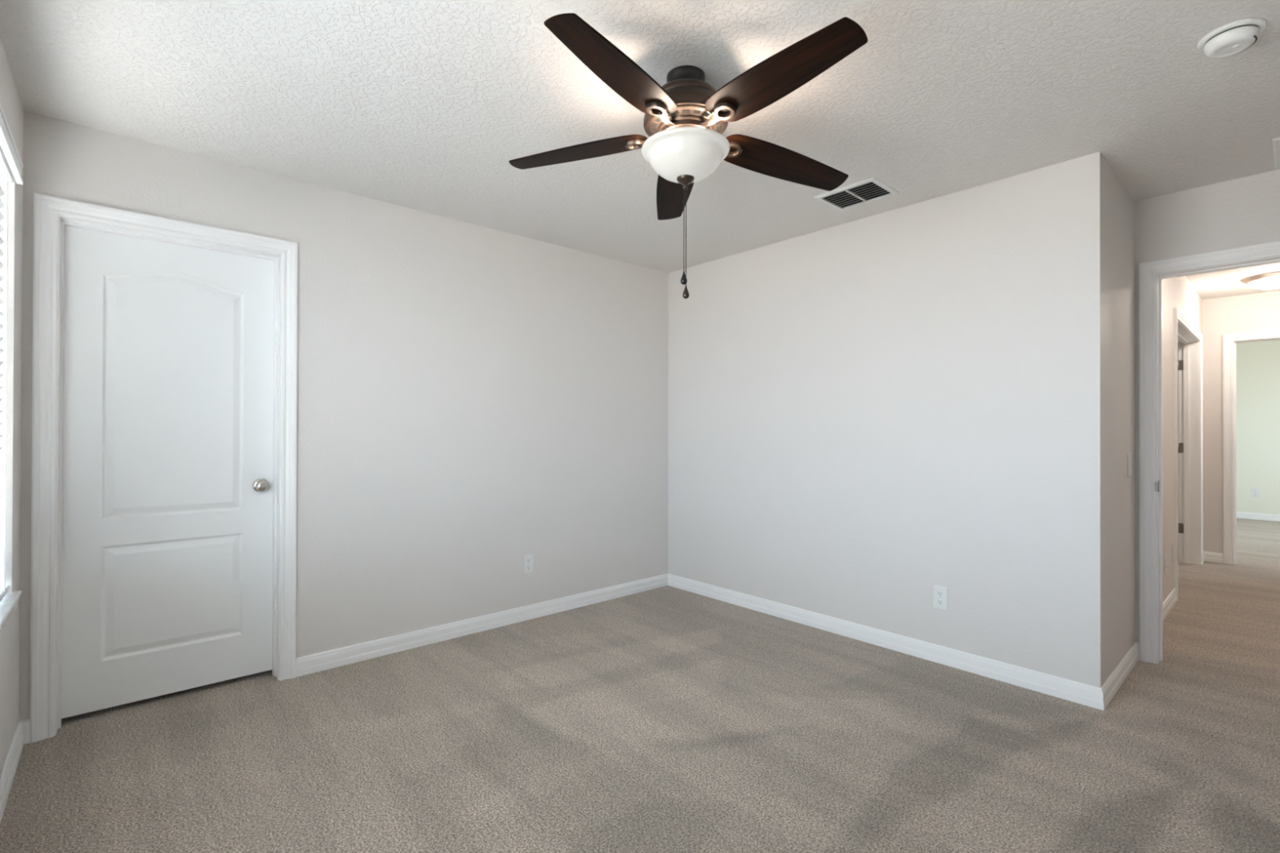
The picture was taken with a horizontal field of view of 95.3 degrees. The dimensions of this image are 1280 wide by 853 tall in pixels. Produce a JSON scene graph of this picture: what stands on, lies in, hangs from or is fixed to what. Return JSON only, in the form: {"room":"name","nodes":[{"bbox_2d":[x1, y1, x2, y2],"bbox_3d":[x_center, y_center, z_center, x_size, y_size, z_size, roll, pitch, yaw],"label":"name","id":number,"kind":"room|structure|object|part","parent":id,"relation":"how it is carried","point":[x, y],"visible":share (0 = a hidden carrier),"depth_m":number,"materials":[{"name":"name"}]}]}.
{"room":"empty bedroom","nodes":[
{"label":"empty bedroom","id":0,"kind":"room"},
{"bbox_2d":[0,34,23,775],"bbox_3d":[-1.169,-0.003,0.774,0.150,2.440,3.820,0,0,-42],"label":"wall","id":1,"kind":"structure","parent":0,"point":[10,100],"depth_m":2.07,"materials":[{"name":"white paint"}]},
{"bbox_2d":[0,590,22,631],"bbox_3d":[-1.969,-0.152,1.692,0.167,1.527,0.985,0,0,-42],"label":"window sill","id":2,"kind":"structure","parent":1,"relation":"attached to","point":[7,604],"depth_m":1.94,"materials":[{"name":"white paint"}]},
{"bbox_2d":[0,102,23,601],"bbox_3d":[-1.937,-0.181,1.721,0.080,1.514,0.927,0,0,-42],"label":"window blind","id":3,"kind":"object","parent":1,"relation":"attached to","point":[11,162],"visible":1,"depth_m":1.98,"materials":[{"name":"white plastic"}]},
{"bbox_3d":[-1.948,0.567,1.709,0.050,0.018,0.899,0,0,-42],"label":"rail","id":4,"kind":"part","parent":3,"relation":"part of","materials":[{"name":"white plastic"}]},
{"bbox_3d":[-2.165,-0.152,1.958,0.056,1.425,0.002,0,0,-42],"label":"ladder cord","id":5,"kind":"part","parent":3,"relation":"part of","materials":[{"name":"white fabric"}]},
{"bbox_2d":[0,718,30,822],"bbox_3d":[-1.138,1.173,0.866,0.030,0.089,3.720,0,0,-42],"label":"baseboard","id":6,"kind":"structure","parent":1,"relation":"attached to","point":[22,735],"depth_m":2.04,"materials":[{"name":"white paint"}]},
{"bbox_2d":[19,111,668,720],"bbox_3d":[-1.175,0.009,3.404,3.640,2.440,0.115,0,0,-42],"label":"wall","id":7,"kind":"structure","parent":0,"point":[473,400],"depth_m":3.32,"materials":[{"name":"white paint"}]},
{"bbox_2d":[30,192,297,742],"bbox_3d":[-2.058,0.160,2.604,0.901,2.126,0.134,0,0,-42],"label":"door","id":8,"kind":"structure","parent":7,"relation":"in","point":[164,402],"depth_m":2.59,"materials":[{"name":"white paint"}]},
{"bbox_3d":[-1.827,0.287,2.820,0.055,0.055,0.054,0,0,-42],"label":"knob","id":9,"kind":"part","parent":8,"relation":"part of","materials":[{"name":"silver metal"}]},
{"bbox_2d":[523,554,533,573],"bbox_3d":[-0.713,0.879,3.732,0.072,0.118,0.008,0,0,-42],"label":"wall outlet","id":10,"kind":"object","parent":7,"relation":"attached to","point":[527,559],"visible":1,"depth_m":3.73,"materials":[{"name":"white plastic"}]},
{"bbox_2d":[0,518,1279,852],"bbox_3d":[3.424,1.245,4.645,12.210,0.001,6.050,0,0,-42],"label":"floor","id":11,"kind":"structure","parent":0,"point":[665,719],"depth_m":2.23,"materials":[{"name":"carpet"}]},
{"bbox_2d":[0,0,1279,299],"bbox_3d":[3.430,-1.244,4.656,12.210,0.100,6.050,0,0,-42],"label":"ceiling","id":12,"kind":"structure","parent":0,"point":[423,105],"depth_m":2.15,"materials":[{"name":"white paint"}]},
{"bbox_2d":[508,13,867,298],"bbox_3d":[0.177,-0.829,1.986,1.271,0.771,1.243,0,0,-42],"label":"ceiling fan","id":13,"kind":"object","parent":12,"relation":"hanging from","point":[686,118],"visible":1,"depth_m":1.90,"materials":[{"name":"brown wood"}]},
{"bbox_3d":[-0.226,-1.001,2.137,0.530,0.007,0.157,-3,9,16],"label":"blade","id":14,"kind":"part","parent":13,"relation":"part of","materials":[{"name":"brown wood"}]},
{"bbox_3d":[-0.065,-1.031,1.695,0.157,0.006,0.530,12,5,34],"label":"blade","id":15,"kind":"part","parent":13,"relation":"part of","materials":[{"name":"brown wood"}]},
{"bbox_3d":[0.143,-0.983,2.426,0.157,0.006,0.530,-10,-5,-3],"label":"blade","id":16,"kind":"part","parent":13,"relation":"part of","materials":[{"name":"brown wood"}]},
{"bbox_3d":[0.152,-0.682,2.026,0.004,0.292,0.004,0,0,26],"label":"pull chain","id":17,"kind":"part","parent":13,"relation":"part of","materials":[{"name":"black metal"}]},
{"bbox_3d":[0.158,-0.911,2.027,0.304,0.105,0.304,0,0,-42],"label":"lamp shade","id":18,"kind":"part","parent":13,"relation":"part of","materials":[{"name":"white glass"}]},
{"bbox_3d":[0.160,-0.657,2.026,0.004,0.341,0.004,0,0,26],"label":"pull chain","id":19,"kind":"part","parent":13,"relation":"part of","materials":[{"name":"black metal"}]},
{"bbox_3d":[0.531,-0.970,2.164,0.530,0.006,0.157,8,-13,-20],"label":"blade","id":20,"kind":"part","parent":13,"relation":"part of","materials":[{"name":"brown wood"}]},
{"bbox_3d":[0.405,-1.026,1.712,0.157,0.006,0.530,13,-8,-37],"label":"blade","id":21,"kind":"part","parent":13,"relation":"part of","materials":[{"name":"brown wood"}]},
{"bbox_2d":[813,177,898,210],"bbox_3d":[1.125,-1.202,3.039,0.273,0.012,0.326,0,0,-42],"label":"ceiling vent","id":22,"kind":"object","parent":12,"relation":"in","point":[870,189],"visible":1,"depth_m":3.03,"materials":[{"name":"white plastic"}]},
{"bbox_2d":[1196,17,1266,58],"bbox_3d":[1.826,-1.186,1.804,0.151,0.050,0.151,0,0,-42],"label":"smoke detector","id":23,"kind":"object","parent":12,"relation":"attached to","point":[1233,41],"visible":1,"depth_m":1.77,"materials":[{"name":"white plastic"}]},
{"bbox_2d":[1240,271,1279,289],"bbox_3d":[5.025,-1.142,4.624,0.380,0.098,0.380,0,0,-42],"label":"ceiling light","id":24,"kind":"object","parent":12,"relation":"attached to","point":[1268,281],"visible":1,"depth_m":4.59,"materials":[{"name":"white glass"}]},
{"bbox_3d":[5.025,-1.127,4.624,0.294,0.068,0.294,0,0,-42],"label":"lamp shade","id":25,"kind":"part","parent":24,"relation":"part of","materials":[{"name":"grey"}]},
{"bbox_2d":[1272,137,1279,168],"bbox_3d":[2.961,-1.200,2.409,0.400,0.011,0.470,0,0,-42],"label":"ceiling vent","id":26,"kind":"object","parent":12,"relation":"in","point":[1276,142],"visible":1,"depth_m":2.55,"materials":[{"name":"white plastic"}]},
{"bbox_2d":[667,151,1106,688],"bbox_3d":[1.124,0.016,3.646,0.115,2.440,2.813,0,0,-42],"label":"wall","id":27,"kind":"structure","parent":0,"point":[868,415],"depth_m":3.14,"materials":[{"name":"white paint"}]},
{"bbox_2d":[295,573,1139,710],"bbox_3d":[0.535,1.190,3.600,4.308,0.089,1.871,0,0,5],"label":"baseboard","id":28,"kind":"structure","parent":27,"relation":"attached to","point":[1086,695],"depth_m":3.22,"materials":[{"name":"white paint"}]},
{"bbox_2d":[933,585,947,610],"bbox_3d":[1.569,0.894,3.048,0.008,0.118,0.072,0,0,-42],"label":"wall outlet","id":29,"kind":"object","parent":27,"relation":"attached to","point":[940,593],"visible":1,"depth_m":3.04,"materials":[{"name":"white plastic"}]},
{"bbox_2d":[937,599,943,604],"bbox_3d":[1.567,0.916,3.046,0.002,0.028,0.033,0,0,-42],"label":"receptacle","id":30,"kind":"object","parent":29,"relation":"attached to","point":[940,602],"depth_m":3.04,"materials":[{"name":"white plastic"}]},
{"bbox_2d":[937,590,943,596],"bbox_3d":[1.567,0.871,3.046,0.002,0.028,0.033,0,0,-42],"label":"receptacle","id":31,"kind":"object","parent":29,"relation":"attached to","point":[940,593],"depth_m":3.05,"materials":[{"name":"white plastic"}]},
{"bbox_2d":[1105,160,1202,679],"bbox_3d":[3.634,0.024,4.099,4.235,2.440,0.148,0,0,-42],"label":"wall","id":32,"kind":"structure","parent":0,"point":[1119,204],"depth_m":2.92,"materials":[{"name":"white paint"}]},
{"bbox_2d":[1127,453,1131,475],"bbox_3d":[2.508,0.195,2.990,0.072,0.118,0.008,0,0,-42],"label":"light switch","id":33,"kind":"object","parent":32,"relation":"attached to","point":[1129,455],"visible":1,"depth_m":2.98,"materials":[{"name":"white plastic"}]},
{"bbox_2d":[1164,553,1166,573],"bbox_3d":[3.486,0.907,3.871,0.072,0.118,0.008,0,0,-42],"label":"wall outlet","id":34,"kind":"object","parent":32,"relation":"attached to","point":[1165,555],"visible":1,"depth_m":3.85,"materials":[{"name":"white plastic"}]},
{"bbox_2d":[1163,587,1177,620],"bbox_3d":[3.281,1.196,3.675,1.477,0.089,0.027,0,0,-42],"label":"baseboard","id":35,"kind":"structure","parent":32,"relation":"attached to","point":[1171,599],"depth_m":3.94,"materials":[{"name":"white paint"}]},
{"bbox_2d":[1172,543,1174,561],"bbox_3d":[3.766,0.892,4.121,0.072,0.118,0.008,0,0,-42],"label":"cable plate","id":36,"kind":"object","parent":32,"relation":"attached to","point":[1173,544],"visible":1,"depth_m":4.11,"materials":[{"name":"white plastic"}]},
{"bbox_2d":[1173,307,1203,600],"bbox_3d":[4.431,0.202,4.808,1.738,2.094,0.168,0,0,-42],"label":"door frame","id":37,"kind":"structure","parent":32,"relation":"in","point":[1188,340],"depth_m":5.31,"materials":[{"name":"white paint"}]},
{"bbox_2d":[1177,370,1178,557],"bbox_3d":[6.564,0.044,7.112,4.150,2.440,0.450,0,0,-42],"label":"wall","id":38,"kind":"structure","parent":0,"point":[1178,371],"depth_m":5.58,"materials":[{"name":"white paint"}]},
{"bbox_2d":[1134,168,1279,642],"bbox_3d":[3.053,0.016,2.743,0.115,2.440,1.400,0,0,-42],"label":"wall","id":39,"kind":"structure","parent":0,"point":[1243,211],"depth_m":2.94,"materials":[{"name":"white paint"}]},
{"bbox_2d":[1138,240,1279,663],"bbox_3d":[2.996,0.185,2.806,0.153,2.102,0.894,0,0,-42],"label":"door frame","id":40,"kind":"structure","parent":39,"relation":"in","point":[1151,273],"depth_m":3.06,"materials":[{"name":"white paint"}]},
{"bbox_3d":[2.709,0.314,3.060,0.054,0.060,0.014,0,0,-42],"label":"strike plate","id":41,"kind":"part","parent":40,"relation":"part of","materials":[{"name":"silver metal"}]},
{"bbox_2d":[1202,290,1279,553],"bbox_3d":[5.668,0.033,5.074,0.100,2.440,1.400,0,0,-42],"label":"wall","id":42,"kind":"structure","parent":0,"point":[1257,312],"depth_m":5.38,"materials":[{"name":"white paint"}]},
{"bbox_2d":[1203,551,1222,563],"bbox_3d":[5.234,1.208,5.342,0.181,0.089,0.137,0,0,-42],"label":"baseboard","id":43,"kind":"structure","parent":42,"relation":"attached to","point":[1211,557],"depth_m":5.39,"materials":[{"name":"white paint"}]},
{"bbox_2d":[1222,329,1279,564],"bbox_3d":[5.677,0.204,5.049,0.119,2.096,0.894,0,0,-42],"label":"door frame","id":44,"kind":"structure","parent":42,"relation":"in","point":[1229,341],"depth_m":5.32,"materials":[{"name":"white paint"}]},
{"bbox_2d":[1235,340,1279,515],"bbox_3d":[8.958,0.051,7.470,0.100,2.440,2.900,0,0,-42],"label":"wall","id":45,"kind":"structure","parent":0,"point":[1257,363],"depth_m":7.97,"materials":[{"name":"white paint"}]},
{"bbox_2d":[1251,488,1259,497],"bbox_3d":[8.420,0.910,7.986,0.008,0.118,0.072,0,0,-42],"label":"wall outlet","id":46,"kind":"object","parent":45,"relation":"attached to","point":[1255,492],"visible":1,"depth_m":7.99,"materials":[{"name":"white plastic"}]},
{"bbox_3d":[7.991,0.040,5.436,4.050,2.440,1.150,0,0,-42],"label":"wall","id":47,"kind":"structure","parent":0,"visible":0},
{"bbox_2d":[1236,511,1279,521],"bbox_3d":[7.410,1.217,6.155,3.950,0.089,2.800,0,0,-42],"label":"baseboard","id":48,"kind":"structure","parent":47,"relation":"attached to","point":[1276,517],"depth_m":7.96,"materials":[{"name":"white paint"}]}
]}

